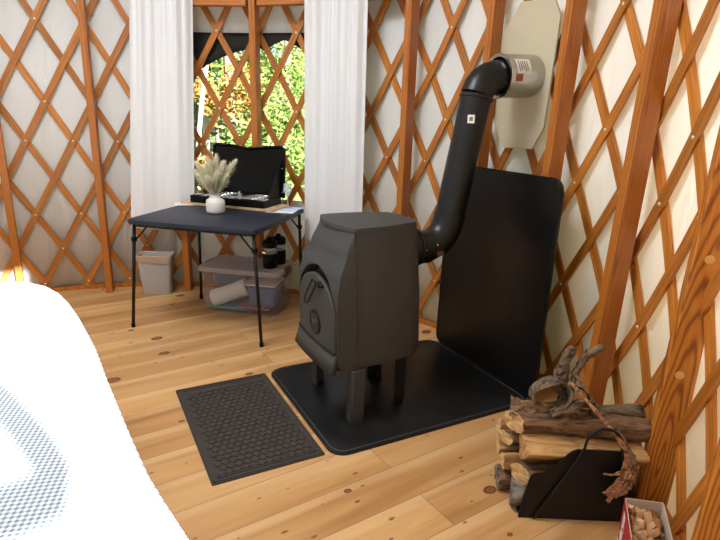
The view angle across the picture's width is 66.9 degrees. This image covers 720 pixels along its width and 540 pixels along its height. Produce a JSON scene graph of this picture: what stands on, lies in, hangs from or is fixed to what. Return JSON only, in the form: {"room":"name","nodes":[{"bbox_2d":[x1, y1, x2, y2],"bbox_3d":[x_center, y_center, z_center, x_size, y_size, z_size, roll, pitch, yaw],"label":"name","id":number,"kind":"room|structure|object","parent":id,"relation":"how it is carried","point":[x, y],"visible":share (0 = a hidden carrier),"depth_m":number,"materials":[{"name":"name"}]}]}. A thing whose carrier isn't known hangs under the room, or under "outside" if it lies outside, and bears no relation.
{"room":"traditional dwelling","nodes":[
{"label":"traditional dwelling","id":0,"kind":"room"},
{"bbox_2d":[0,0,178,287],"bbox_3d":[-3.172,-0.763,3.265,0.875,2.500,4.001,14,20,37],"label":"wall","id":1,"kind":"structure","parent":0,"point":[57,17],"depth_m":4.32,"materials":[{"name":"white fabric"}]},
{"bbox_2d":[50,282,181,291],"bbox_3d":[-2.873,0.271,4.167,2.899,0.035,0.433,-10,19,-34],"label":"baseboard","id":2,"kind":"structure","parent":1,"relation":"attached to","point":[137,284],"depth_m":4.67,"materials":[{"name":"brown wood"}]},
{"bbox_2d":[129,0,193,229],"bbox_3d":[-1.547,-1.182,4.206,0.583,1.781,0.082,1,16,-3],"label":"window curtain","id":3,"kind":"object","parent":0,"point":[160,31],"visible":0.84,"depth_m":4.18,"materials":[{"name":"white fabric"}]},
{"bbox_2d":[193,0,247,6],"bbox_3d":[-1.103,-2.036,4.045,0.534,0.140,0.060,3,16,5],"label":"header beam","id":4,"kind":"structure","parent":0,"point":[196,3],"depth_m":4.03,"materials":[{"name":"brown wood"}]},
{"bbox_2d":[176,5,308,289],"bbox_3d":[-0.793,-1.016,4.394,1.560,2.500,0.125,5,16,12],"label":"wall","id":5,"kind":"structure","parent":0,"point":[236,21],"depth_m":4.61,"materials":[{"name":"white fabric"}]},
{"bbox_2d":[181,282,298,293],"bbox_3d":[-0.809,0.176,4.706,1.554,0.035,0.132,5,16,12],"label":"baseboard","id":6,"kind":"structure","parent":5,"relation":"attached to","point":[214,284],"depth_m":4.81,"materials":[{"name":"brown wood"}]},
{"bbox_2d":[193,32,303,68],"bbox_3d":[-0.767,-1.625,4.252,1.582,0.510,0.130,5,16,12],"label":"flap","id":7,"kind":"object","parent":5,"relation":"attached to","point":[237,42],"visible":0.32,"depth_m":4.30,"materials":[{"name":"black fabric"}]},
{"bbox_2d":[256,0,303,6],"bbox_3d":[-0.491,-1.982,3.918,0.547,0.140,0.060,7,17,18],"label":"header beam","id":8,"kind":"structure","parent":0,"point":[261,3],"depth_m":3.94,"materials":[{"name":"brown wood"}]},
{"bbox_2d":[57,286,636,539],"bbox_3d":[-1.418,0.928,2.218,5.600,0.080,5.600,-7,18,-27],"label":"floor","id":9,"kind":"structure","parent":0,"point":[440,484],"depth_m":2.44,"materials":[{"name":"brown wood"}]},
{"bbox_2d":[0,119,23,281],"bbox_3d":[-2.676,-0.966,4.043,0.050,2.490,0.095,-7,18,-29],"label":"stud","id":10,"kind":"object","parent":9,"relation":"on","point":[4,175],"visible":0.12,"depth_m":4.16,"materials":[{"name":"brown wood"}]},
{"bbox_2d":[0,281,188,539],"bbox_3d":[-1.497,0.745,1.509,1.782,0.658,2.860,-7,18,-27],"label":"bed","id":11,"kind":"object","parent":9,"relation":"on","point":[72,468],"visible":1,"depth_m":1.43,"materials":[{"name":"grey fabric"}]},
{"bbox_2d":[76,0,113,292],"bbox_3d":[-2.083,-1.017,4.285,0.050,2.490,0.095,-3,17,-15],"label":"stud","id":12,"kind":"object","parent":9,"relation":"on","point":[80,4],"visible":1,"depth_m":4.25,"materials":[{"name":"brown wood"}]},
{"bbox_2d":[136,251,174,294],"bbox_3d":[-1.705,0.026,4.571,0.289,0.348,0.164,0,16,-7],"label":"waste bin","id":13,"kind":"object","parent":9,"relation":"on","point":[155,267],"visible":0.97,"depth_m":4.52,"materials":[{"name":"grey plastic"}]},
{"bbox_2d":[181,231,193,290],"bbox_3d":[-1.444,-1.026,4.381,0.050,2.490,0.095,1,16,-2],"label":"stud","id":14,"kind":"object","parent":9,"relation":"on","point":[186,235],"visible":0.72,"depth_m":4.62,"materials":[{"name":"brown wood"}]},
{"bbox_2d":[128,205,303,346],"bbox_3d":[-1.032,-0.021,3.979,1.028,0.800,0.890,6,16,14],"label":"folding table","id":15,"kind":"object","parent":9,"relation":"on","point":[193,218],"visible":0.81,"depth_m":3.62,"materials":[{"name":"black plastic"}]},
{"bbox_2d":[206,193,224,213],"bbox_3d":[-1.021,-0.471,3.851,0.134,0.135,0.134,6,16,14],"label":"vase","id":16,"kind":"object","parent":15,"relation":"on","point":[215,204],"visible":0.98,"depth_m":3.80,"materials":[{"name":"white ceramic"}]},
{"bbox_2d":[191,168,210,192],"bbox_3d":[-1.108,-0.598,3.835,0.153,0.266,0.107,-7,18,-27],"label":"stem","id":17,"kind":"object","parent":16,"relation":"in","point":[192,169],"visible":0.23,"depth_m":3.79,"materials":[{"name":"beige plant"}]},
{"bbox_2d":[194,161,211,193],"bbox_3d":[-1.094,-0.611,3.789,0.105,0.315,0.106,9,17,23],"label":"stem","id":18,"kind":"object","parent":16,"relation":"in","point":[200,169],"visible":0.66,"depth_m":3.75,"materials":[{"name":"beige plant"}]},
{"bbox_2d":[195,172,210,193],"bbox_3d":[-1.084,-0.568,3.776,0.111,0.240,0.100,4,16,8],"label":"stem","id":19,"kind":"object","parent":16,"relation":"in","point":[201,179],"visible":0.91,"depth_m":3.75,"materials":[{"name":"beige plant"}]},
{"bbox_2d":[203,174,213,193],"bbox_3d":[-1.038,-0.554,3.760,0.104,0.227,0.104,-7,18,-27],"label":"stem","id":20,"kind":"object","parent":16,"relation":"in","point":[209,183],"visible":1,"depth_m":3.74,"materials":[{"name":"beige plant"}]},
{"bbox_2d":[203,155,214,193],"bbox_3d":[-1.044,-0.633,3.804,0.093,0.352,0.098,-7,18,-27],"label":"stem","id":21,"kind":"object","parent":16,"relation":"in","point":[207,159],"visible":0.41,"depth_m":3.77,"materials":[{"name":"beige plant"}]},
{"bbox_2d":[207,159,215,193],"bbox_3d":[-1.025,-0.612,3.780,0.101,0.327,0.100,-7,18,-27],"label":"stem","id":22,"kind":"object","parent":16,"relation":"in","point":[210,165],"visible":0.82,"depth_m":3.74,"materials":[{"name":"beige plant"}]},
{"bbox_2d":[211,170,220,191],"bbox_3d":[-0.990,-0.572,3.767,0.099,0.258,0.103,2,16,1],"label":"stem","id":23,"kind":"object","parent":16,"relation":"in","point":[216,177],"visible":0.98,"depth_m":3.75,"materials":[{"name":"beige plant"}]},
{"bbox_2d":[212,153,220,192],"bbox_3d":[-1.006,-0.645,3.816,0.100,0.371,0.099,-7,18,-27],"label":"stem","id":24,"kind":"object","parent":16,"relation":"in","point":[216,160],"visible":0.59,"depth_m":3.78,"materials":[{"name":"beige plant"}]},
{"bbox_2d":[217,158,226,193],"bbox_3d":[-0.964,-0.615,3.792,0.100,0.329,0.097,-7,18,-27],"label":"stem","id":25,"kind":"object","parent":16,"relation":"in","point":[222,169],"visible":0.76,"depth_m":3.76,"materials":[{"name":"beige plant"}]},
{"bbox_2d":[218,172,229,193],"bbox_3d":[-0.952,-0.568,3.791,0.103,0.240,0.128,-7,18,-27],"label":"stem","id":26,"kind":"object","parent":16,"relation":"in","point":[224,180],"visible":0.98,"depth_m":3.77,"materials":[{"name":"beige plant"}]},
{"bbox_2d":[222,158,236,180],"bbox_3d":[-0.926,-0.620,3.804,0.161,0.334,0.108,-7,18,-27],"label":"stem","id":27,"kind":"object","parent":16,"relation":"in","point":[233,163],"visible":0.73,"depth_m":3.77,"materials":[{"name":"beige plant"}]},
{"bbox_2d":[181,199,288,211],"bbox_3d":[-0.963,-0.505,4.185,0.800,0.016,0.270,7,17,19],"label":"wood board","id":28,"kind":"object","parent":15,"relation":"on","point":[280,206],"visible":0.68,"depth_m":4.04,"materials":[{"name":"brown wood"}]},
{"bbox_2d":[190,143,285,208],"bbox_3d":[-0.966,-0.724,4.149,0.745,0.448,0.327,7,17,19],"label":"stove","id":29,"kind":"object","parent":28,"relation":"on","point":[258,177],"visible":0.89,"depth_m":4.22,"materials":[{"name":"black metal"}]},
{"bbox_2d":[271,210,296,213],"bbox_3d":[-0.566,-0.447,4.056,0.200,0.002,0.260,4,16,7],"label":"paper sheet","id":30,"kind":"object","parent":15,"relation":"on","point":[291,212],"visible":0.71,"depth_m":3.95,"materials":[{"name":"white paper"}]},
{"bbox_2d":[278,207,303,211],"bbox_3d":[-0.528,-0.456,4.081,0.130,0.002,0.190,10,18,27],"label":"leaflet","id":31,"kind":"object","parent":30,"relation":"on","point":[288,209],"visible":0.86,"depth_m":4.07,"materials":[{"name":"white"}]},
{"bbox_2d":[205,258,290,275],"bbox_3d":[-0.886,0.117,4.324,0.674,0.355,0.405,5,16,12],"label":"storage box","id":32,"kind":"object","parent":9,"relation":"on","point":[210,262],"visible":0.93,"depth_m":4.29,"materials":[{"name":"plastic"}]},
{"bbox_2d":[210,279,249,305],"bbox_3d":[-1.021,0.176,4.292,0.318,0.231,0.132,2,16,2],"label":"paper towel roll","id":33,"kind":"object","parent":32,"relation":"in","point":[235,290],"visible":0.94,"depth_m":4.24,"materials":[{"name":"white paper"}]},
{"bbox_2d":[210,302,250,310],"bbox_3d":[-0.988,0.265,4.389,0.340,0.012,0.280,5,16,12],"label":"folder","id":34,"kind":"object","parent":32,"relation":"in","point":[224,304],"visible":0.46,"depth_m":4.27,"materials":[{"name":"green"}]},
{"bbox_2d":[224,296,256,309],"bbox_3d":[-0.890,0.262,4.365,0.300,0.010,0.270,4,16,10],"label":"folder","id":35,"kind":"object","parent":34,"relation":"on","point":[235,303],"visible":0.28,"depth_m":4.33,"materials":[{"name":"blue"}]},
{"bbox_2d":[238,299,271,310],"bbox_3d":[-0.794,0.263,4.332,0.250,0.010,0.260,6,16,14],"label":"folder","id":36,"kind":"object","parent":35,"relation":"on","point":[246,304],"visible":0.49,"depth_m":4.24,"materials":[{"name":"red"}]},
{"bbox_2d":[249,282,283,306],"bbox_3d":[-0.736,0.185,4.307,0.220,0.150,0.250,5,16,11],"label":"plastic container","id":37,"kind":"object","parent":36,"relation":"on","point":[269,297],"visible":0.84,"depth_m":4.20,"materials":[{"name":"grey plastic"}]},
{"bbox_2d":[244,275,283,287],"bbox_3d":[-0.781,0.090,4.323,0.300,0.012,0.240,4,16,9],"label":"lid","id":38,"kind":"object","parent":37,"relation":"on","point":[271,282],"visible":0.71,"depth_m":4.30,"materials":[{"name":"white plastic"}]},
{"bbox_2d":[215,267,251,283],"bbox_3d":[-1.017,0.047,4.399,0.260,0.100,0.170,3,16,6],"label":"cloth","id":39,"kind":"object","parent":32,"relation":"in","point":[224,275],"visible":0.78,"depth_m":4.33,"materials":[{"name":"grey fabric"}]},
{"bbox_2d":[262,236,277,268],"bbox_3d":[-0.688,-0.138,4.157,0.119,0.241,0.121,5,16,12],"label":"lantern","id":40,"kind":"object","parent":32,"relation":"on","point":[269,258],"visible":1,"depth_m":4.12,"materials":[{"name":"black plastic"}]},
{"bbox_2d":[271,233,285,264],"bbox_3d":[-0.640,-0.170,4.275,0.119,0.241,0.121,5,16,12],"label":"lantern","id":41,"kind":"object","parent":32,"relation":"on","point":[281,240],"visible":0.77,"depth_m":4.24,"materials":[{"name":"black plastic"}]},
{"bbox_2d":[176,373,324,485],"bbox_3d":[-0.589,0.752,2.751,0.512,0.012,0.885,-7,18,-27],"label":"door mat","id":42,"kind":"object","parent":9,"relation":"on","point":[242,427],"visible":1,"depth_m":2.66,"materials":[{"name":"grey rubber"}]},
{"bbox_2d":[248,0,264,275],"bbox_3d":[-0.818,-0.993,4.327,0.050,2.490,0.095,5,16,12],"label":"stud","id":43,"kind":"object","parent":9,"relation":"on","point":[253,9],"visible":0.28,"depth_m":4.18,"materials":[{"name":"brown wood"}]},
{"bbox_2d":[0,0,719,539],"bbox_3d":[-0.938,-0.551,2.798,5.306,2.431,3.354,10,18,28],"label":"lattice","id":44,"kind":"object","parent":9,"relation":"on","point":[706,398],"visible":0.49,"depth_m":3.40,"materials":[{"name":"brown wood"}]},
{"bbox_2d":[271,340,525,455],"bbox_3d":[0.198,0.664,3.135,1.203,0.015,0.957,-7,18,-27],"label":"hearth pad","id":45,"kind":"object","parent":9,"relation":"on","point":[443,389],"visible":0.87,"depth_m":2.98,"materials":[{"name":"black metal"}]},
{"bbox_2d":[295,212,425,423],"bbox_3d":[0.020,0.216,2.886,0.644,0.981,0.530,-7,18,-27],"label":"wood stove","id":46,"kind":"object","parent":45,"relation":"on","point":[359,273],"visible":1,"depth_m":2.68,"materials":[{"name":"grey metal"}]},
{"bbox_2d":[421,59,509,263],"bbox_3d":[0.525,-0.576,2.937,0.505,1.077,0.182,-7,18,-27],"label":"pipe","id":47,"kind":"object","parent":46,"relation":"attached to","point":[488,79],"visible":0.85,"depth_m":2.88,"materials":[{"name":"black metal"}]},
{"bbox_2d":[436,166,563,397],"bbox_3d":[0.765,0.021,3.223,0.040,1.210,0.925,-7,18,-27],"label":"shield","id":48,"kind":"object","parent":45,"relation":"on","point":[497,275],"visible":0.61,"depth_m":3.11,"materials":[{"name":"black metal"}]},
{"bbox_2d":[396,0,419,216],"bbox_3d":[0.315,-0.808,3.793,0.050,2.490,0.095,15,20,38],"label":"stud","id":49,"kind":"object","parent":9,"relation":"on","point":[412,7],"visible":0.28,"depth_m":3.68,"materials":[{"name":"brown wood"}]},
{"bbox_2d":[476,0,505,167],"bbox_3d":[0.739,-0.667,3.350,0.096,2.490,0.050,-8,18,-35],"label":"stud","id":50,"kind":"object","parent":9,"relation":"on","point":[496,8],"visible":0.21,"depth_m":3.15,"materials":[{"name":"brown wood"}]},
{"bbox_2d":[489,0,561,148],"bbox_3d":[0.798,-1.082,3.038,0.248,0.788,0.520,-7,18,-27],"label":"panel","id":51,"kind":"object","parent":50,"relation":"attached to","point":[529,43],"depth_m":2.96,"materials":[{"name":"beige metal"}]},
{"bbox_2d":[542,0,587,180],"bbox_3d":[1.016,-0.526,2.882,0.096,2.490,0.050,-3,17,-23],"label":"stud","id":52,"kind":"object","parent":9,"relation":"on","point":[575,10],"visible":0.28,"depth_m":2.75,"materials":[{"name":"brown wood"}]},
{"bbox_2d":[510,374,637,521],"bbox_3d":[0.848,0.679,2.169,0.436,0.552,0.406,2,16,1],"label":"carrier","id":53,"kind":"object","parent":9,"relation":"on","point":[571,489],"depth_m":2.08,"materials":[{"name":"black"}]},
{"bbox_2d":[494,464,512,488],"bbox_3d":[0.801,0.878,2.290,0.458,0.109,0.108,2,16,1],"label":"log","id":54,"kind":"object","parent":53,"relation":"on","point":[502,477],"visible":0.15,"depth_m":2.27,"materials":[{"name":"brown wood"}]},
{"bbox_2d":[499,452,559,469],"bbox_3d":[0.814,0.790,2.249,0.460,0.090,0.072,2,16,3],"label":"log","id":55,"kind":"object","parent":54,"relation":"on","point":[507,458],"visible":0.19,"depth_m":2.22,"materials":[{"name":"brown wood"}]},
{"bbox_2d":[497,429,520,445],"bbox_3d":[0.819,0.697,2.248,0.493,0.081,0.082,2,16,1],"label":"log","id":56,"kind":"object","parent":55,"relation":"on","point":[509,437],"visible":0.16,"depth_m":2.24,"materials":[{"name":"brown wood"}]},
{"bbox_2d":[592,403,645,417],"bbox_3d":[0.900,0.594,2.246,0.507,0.105,0.101,2,16,1],"label":"log","id":57,"kind":"object","parent":56,"relation":"on","point":[631,409],"visible":0.16,"depth_m":2.20,"materials":[{"name":"grey wood"}]},
{"bbox_2d":[528,345,577,410],"bbox_3d":[0.762,0.425,2.130,0.170,0.265,0.120,2,16,1],"label":"roll","id":58,"kind":"object","parent":57,"relation":"on","point":[547,381],"depth_m":2.15,"materials":[{"name":"brown wood"}]},
{"bbox_2d":[570,343,605,392],"bbox_3d":[0.891,0.386,2.136,0.116,0.217,0.022,4,16,9],"label":"strip","id":59,"kind":"object","parent":58,"relation":"on","point":[590,352],"visible":0.87,"depth_m":2.12,"materials":[{"name":"brown wood"}]},
{"bbox_2d":[509,477,526,505],"bbox_3d":[0.814,0.902,2.187,0.436,0.111,0.124,2,16,1],"label":"log","id":60,"kind":"object","parent":53,"relation":"on","point":[517,489],"visible":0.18,"depth_m":2.16,"materials":[{"name":"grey wood"}]},
{"bbox_2d":[510,462,557,484],"bbox_3d":[0.822,0.809,2.158,0.436,0.109,0.098,2,16,1],"label":"log","id":61,"kind":"object","parent":60,"relation":"on","point":[521,472],"visible":0.19,"depth_m":2.15,"materials":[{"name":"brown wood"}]},
{"bbox_2d":[519,433,649,464],"bbox_3d":[0.874,0.722,2.142,0.477,0.115,0.147,3,16,1],"label":"log","id":62,"kind":"object","parent":61,"relation":"on","point":[532,446],"visible":0.55,"depth_m":2.12,"materials":[{"name":"brown wood"}]},
{"bbox_2d":[503,410,651,442],"bbox_3d":[0.867,0.614,2.162,0.570,0.103,0.104,3,16,1],"label":"log","id":63,"kind":"object","parent":62,"relation":"on","point":[634,429],"visible":0.8,"depth_m":2.13,"materials":[{"name":"brown wood"}]},
{"bbox_2d":[509,395,591,416],"bbox_3d":[0.747,0.553,2.133,0.310,0.071,0.057,6,16,13],"label":"bark slab","id":64,"kind":"object","parent":63,"relation":"on","point":[516,404],"visible":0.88,"depth_m":2.15,"materials":[{"name":"brown wood"}]},
{"bbox_2d":[547,399,601,417],"bbox_3d":[0.842,0.539,2.136,0.215,0.068,0.074,-3,16,-15],"label":"bark slab","id":65,"kind":"object","parent":63,"relation":"on","point":[580,403],"visible":0.77,"depth_m":2.11,"materials":[{"name":"brown wood"}]},
{"bbox_2d":[580,0,682,404],"bbox_3d":[1.184,-0.373,2.362,0.096,2.490,0.050,0,16,-11],"label":"stud","id":66,"kind":"object","parent":9,"relation":"on","point":[665,14],"visible":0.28,"depth_m":2.34,"materials":[{"name":"brown wood"}]},
{"bbox_2d":[617,498,672,539],"bbox_3d":[0.967,0.954,1.855,0.130,0.202,0.293,7,17,19],"label":"box","id":67,"kind":"object","parent":9,"relation":"on","point":[659,507],"visible":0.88,"depth_m":1.93,"materials":[{"name":"beige cardboard"}]},
{"bbox_2d":[631,525,642,534],"bbox_3d":[0.929,0.887,1.844,0.054,0.047,0.029,-4,17,-19],"label":"stick","id":68,"kind":"object","parent":67,"relation":"in","point":[636,528],"visible":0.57,"depth_m":1.84,"materials":[{"name":"brown wood"}]},
{"label":"stick","id":69,"kind":"object","parent":67,"relation":"in","visible":0},
{"label":"stick","id":70,"kind":"object","parent":69,"relation":"on","visible":0},
{"label":"stick","id":71,"kind":"object","parent":70,"relation":"on","visible":0},
{"bbox_2d":[627,503,634,515],"bbox_3d":[0.965,0.856,1.943,0.032,0.041,0.030,16,21,41],"label":"stick","id":72,"kind":"object","parent":71,"relation":"on","point":[631,509],"visible":0.78,"depth_m":1.93,"materials":[{"name":"brown wood"}]},
{"label":"stick","id":73,"kind":"object","parent":67,"relation":"in","visible":0},
{"bbox_2d":[635,511,643,519],"bbox_3d":[0.983,0.869,1.913,0.032,0.030,0.053,13,19,34],"label":"stick","id":74,"kind":"object","parent":73,"relation":"on","point":[638,514],"visible":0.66,"depth_m":1.91,"materials":[{"name":"brown wood"}]},
{"bbox_2d":[636,518,644,530],"bbox_3d":[0.965,0.884,1.875,0.023,0.055,0.036,-10,20,-36],"label":"stick","id":75,"kind":"object","parent":73,"relation":"on","point":[640,522],"visible":0.52,"depth_m":1.86,"materials":[{"name":"brown wood"}]},
{"label":"stick","id":76,"kind":"object","parent":73,"relation":"on","visible":0},
{"bbox_2d":[623,514,636,521],"bbox_3d":[0.951,0.870,1.910,0.030,0.045,0.055,0,16,-6],"label":"stick","id":77,"kind":"object","parent":76,"relation":"on","point":[631,518],"visible":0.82,"depth_m":1.89,"materials":[{"name":"brown wood"}]},
{"bbox_2d":[630,521,636,528],"bbox_3d":[0.940,0.884,1.873,0.029,0.025,0.053,10,18,26],"label":"stick","id":78,"kind":"object","parent":76,"relation":"on","point":[632,524],"visible":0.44,"depth_m":1.87,"materials":[{"name":"brown wood"}]},
{"label":"stick","id":79,"kind":"object","parent":67,"relation":"in","visible":0},
{"bbox_2d":[642,511,651,524],"bbox_3d":[1.005,0.871,1.903,0.028,0.043,0.050,2,16,3],"label":"stick","id":80,"kind":"object","parent":79,"relation":"on","point":[647,515],"visible":0.66,"depth_m":1.90,"materials":[{"name":"brown wood"}]},
{"bbox_2d":[645,521,655,530],"bbox_3d":[0.993,0.883,1.865,0.040,0.045,0.026,0,16,-4],"label":"stick","id":81,"kind":"object","parent":79,"relation":"on","point":[651,525],"visible":0.74,"depth_m":1.86,"materials":[{"name":"brown wood"}]},
{"label":"stick","id":82,"kind":"object","parent":67,"relation":"in","visible":0},
{"label":"stick","id":83,"kind":"object","parent":82,"relation":"on","visible":0},
{"bbox_2d":[645,509,659,518],"bbox_3d":[1.041,0.869,1.936,0.055,0.046,0.029,-3,17,-17],"label":"stick","id":84,"kind":"object","parent":83,"relation":"on","point":[653,513],"visible":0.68,"depth_m":1.93,"materials":[{"name":"brown wood"}]},
{"label":"stick","id":85,"kind":"object","parent":67,"relation":"in","visible":0},
{"label":"stick","id":86,"kind":"object","parent":85,"relation":"on","visible":0},
{"bbox_2d":[653,531,665,539],"bbox_3d":[1.007,0.901,1.834,0.028,0.045,0.031,-11,20,-38],"label":"stick","id":87,"kind":"object","parent":86,"relation":"on","point":[662,536],"visible":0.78,"depth_m":1.82,"materials":[{"name":"brown wood"}]},
{"label":"stick","id":88,"kind":"object","parent":67,"relation":"in","visible":0},
{"bbox_2d":[635,530,647,539],"bbox_3d":[0.941,0.897,1.811,0.029,0.050,0.052,-14,22,-43],"label":"stick","id":89,"kind":"object","parent":88,"relation":"on","point":[639,533],"visible":1,"depth_m":1.81,"materials":[{"name":"brown wood"}]},
{"bbox_2d":[633,126,719,506],"bbox_3d":[1.238,-0.227,1.860,0.116,2.490,0.052,7,17,13],"label":"stud","id":90,"kind":"object","parent":9,"relation":"on","point":[678,378],"visible":0.95,"depth_m":2.00,"materials":[{"name":"brown wood"}]},
{"bbox_2d":[691,438,719,539],"bbox_3d":[1.085,-0.078,1.320,0.116,2.490,0.050,11,18,25],"label":"stud","id":91,"kind":"object","parent":9,"relation":"on","point":[707,526],"visible":1,"depth_m":1.55,"materials":[{"name":"brown wood"}]},
{"bbox_2d":[362,0,719,539],"bbox_3d":[0.827,-0.417,2.455,0.926,2.500,3.890,-2,16,-13],"label":"wall","id":92,"kind":"structure","parent":0,"point":[618,61],"depth_m":2.78,"materials":[{"name":"white fabric"}]},
{"bbox_2d":[419,318,680,539],"bbox_3d":[0.800,0.713,2.986,0.762,0.035,3.523,-3,17,-17],"label":"baseboard","id":93,"kind":"structure","parent":92,"relation":"attached to","point":[421,320],"depth_m":3.14,"materials":[{"name":"brown wood"}]},
{"label":"header beam","id":94,"kind":"structure","parent":0,"visible":0},
{"bbox_2d":[304,0,367,243],"bbox_3d":[-0.188,-1.048,3.974,0.496,1.836,0.080,10,18,26],"label":"window curtain","id":95,"kind":"object","parent":94,"relation":"hanging from","point":[335,31],"visible":0.87,"depth_m":3.93,"materials":[{"name":"white fabric"}]},
{"bbox_3d":[0.824,0.855,2.367,0.427,0.085,0.094,2,16,1],"label":"log","id":96,"kind":"object","parent":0,"visible":0},
{"bbox_2d":[496,432,519,453],"bbox_3d":[0.817,0.758,2.323,0.457,0.101,0.075,3,16,3],"label":"log","id":97,"kind":"object","parent":96,"relation":"on","point":[501,447],"visible":0.12,"depth_m":2.31,"materials":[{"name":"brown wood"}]},
{"bbox_2d":[496,418,510,434],"bbox_3d":[0.830,0.664,2.320,0.488,0.109,0.084,2,16,1],"label":"log","id":98,"kind":"object","parent":97,"relation":"on","point":[501,424],"visible":0.08,"depth_m":2.28,"materials":[{"name":"beige wood"}]},
{"label":"outside","id":99,"kind":"structure","parent":0,"visible":0},
{"bbox_2d":[194,56,304,200],"bbox_3d":[-1.980,-5.981,15.939,40.000,6.745,48.000,-7,18,-27],"label":"ground","id":100,"kind":"structure","parent":99,"point":[220,120],"depth_m":15.13,"materials":[{"name":"green plant"}]},
{"bbox_2d":[196,65,208,191],"bbox_3d":[-2.170,-3.265,8.578,1.053,4.509,0.089,-7,18,-27],"label":"trunk","id":101,"kind":"object","parent":100,"relation":"on","point":[202,94],"visible":0.25,"depth_m":8.58,"materials":[{"name":"white wood"}]},
{"bbox_2d":[194,151,212,193],"bbox_3d":[-2.304,-1.038,7.617,0.596,1.240,1.036,17,22,42],"label":"leafy bush","id":102,"kind":"object","parent":100,"relation":"on","point":[199,160],"visible":0.06,"depth_m":7.51,"materials":[{"name":"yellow plant"}]},
{"bbox_2d":[201,83,210,152],"bbox_3d":[-3.186,-5.274,10.716,0.220,6.001,0.138,-7,18,-27],"label":"trunk","id":103,"kind":"object","parent":100,"relation":"on","point":[205,118],"visible":0.15,"depth_m":11.33,"materials":[{"name":"white wood"}]},
{"bbox_2d":[194,61,221,124],"bbox_3d":[-4.954,-5.859,14.800,2.182,3.747,2.965,13,20,36],"label":"leafy tree","id":104,"kind":"object","parent":100,"relation":"on","point":[197,108],"visible":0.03,"depth_m":15.22,"materials":[{"name":"green plant"}]},
{"bbox_2d":[194,50,250,139],"bbox_3d":[-3.386,-5.005,12.976,2.737,3.819,1.771,-13,21,-41],"label":"leafy tree","id":105,"kind":"object","parent":100,"relation":"on","point":[215,69],"visible":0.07,"depth_m":12.86,"materials":[{"name":"green plant"}]},
{"bbox_2d":[223,56,235,143],"bbox_3d":[-2.574,-5.130,10.499,0.237,6.000,0.237,-7,18,-27],"label":"trunk","id":106,"kind":"object","parent":100,"relation":"on","point":[225,58],"visible":0.12,"depth_m":10.94,"materials":[{"name":"grey plant"}]},
{"bbox_2d":[193,54,270,142],"bbox_3d":[-2.630,-2.761,9.701,2.072,2.220,1.183,1,16,-3],"label":"leafy tree","id":107,"kind":"object","parent":100,"relation":"on","point":[239,92],"visible":0.31,"depth_m":9.66,"materials":[{"name":"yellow plant"}]},
{"bbox_2d":[200,44,290,101],"bbox_3d":[-3.482,-7.172,17.051,3.489,4.079,2.563,-7,18,-27],"label":"leafy tree","id":108,"kind":"object","parent":100,"relation":"on","point":[261,57],"visible":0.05,"depth_m":17.03,"materials":[{"name":"green plant"}]},
{"bbox_2d":[213,41,304,136],"bbox_3d":[-1.730,-4.597,12.119,2.974,3.945,2.390,-7,18,-27],"label":"leafy tree","id":109,"kind":"object","parent":100,"relation":"on","point":[296,57],"visible":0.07,"depth_m":12.03,"materials":[{"name":"green plant"}]},
{"bbox_2d":[222,93,304,199],"bbox_3d":[-1.258,-1.637,8.028,1.497,1.976,0.994,0,16,-5],"label":"leafy bush","id":110,"kind":"object","parent":100,"relation":"on","point":[283,121],"visible":0.28,"depth_m":7.86,"materials":[{"name":"green plant"}]},
{"bbox_2d":[247,43,303,98],"bbox_3d":[-1.443,-6.069,14.741,3.589,4.206,2.690,-7,18,-27],"label":"leafy tree","id":111,"kind":"object","parent":100,"relation":"on","point":[275,56],"visible":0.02,"depth_m":14.76,"materials":[{"name":"green plant"}]},
{"bbox_2d":[261,52,304,182],"bbox_3d":[-1.155,-2.655,9.610,1.743,2.260,1.485,-7,18,-27],"label":"leafy bush","id":112,"kind":"object","parent":100,"relation":"on","point":[295,86],"visible":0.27,"depth_m":9.32,"materials":[{"name":"green plant"}]},
{"bbox_2d":[283,40,290,160],"bbox_3d":[-1.375,-5.050,10.555,0.294,6.002,0.158,-7,18,-27],"label":"trunk","id":113,"kind":"object","parent":100,"relation":"on","point":[285,41],"visible":0.1,"depth_m":10.81,"materials":[{"name":"grey plant"}]},
{"label":"stick","id":114,"kind":"object","parent":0,"visible":0},
{"label":"stick","id":115,"kind":"object","parent":114,"relation":"on","visible":0},
{"label":"stick","id":116,"kind":"object","parent":115,"relation":"on","visible":0},
{"bbox_2d":[635,506,642,514],"bbox_3d":[0.993,0.865,1.937,0.031,0.036,0.053,-2,16,-13],"label":"stick","id":117,"kind":"object","parent":116,"relation":"on","point":[637,509],"visible":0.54,"depth_m":1.94,"materials":[{"name":"brown wood"}]},
{"label":"stick","id":118,"kind":"object","parent":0,"visible":0},
{"label":"stick","id":119,"kind":"object","parent":118,"relation":"on","visible":0},
{"label":"stick","id":120,"kind":"object","parent":119,"relation":"on","visible":0},
{"bbox_2d":[646,528,660,537],"bbox_3d":[0.981,0.889,1.833,0.053,0.052,0.030,10,18,28],"label":"stick","id":121,"kind":"object","parent":120,"relation":"on","point":[653,533],"visible":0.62,"depth_m":1.82,"materials":[{"name":"brown wood"}]},
{"label":"stick","id":122,"kind":"object","parent":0,"visible":0},
{"label":"stick","id":123,"kind":"object","parent":122,"relation":"on","visible":0},
{"label":"stick","id":124,"kind":"object","parent":123,"relation":"on","visible":0},
{"bbox_2d":[652,517,660,530],"bbox_3d":[1.015,0.879,1.869,0.026,0.047,0.053,8,17,21],"label":"stick","id":125,"kind":"object","parent":124,"relation":"on","point":[655,520],"visible":0.56,"depth_m":1.87,"materials":[{"name":"brown wood"}]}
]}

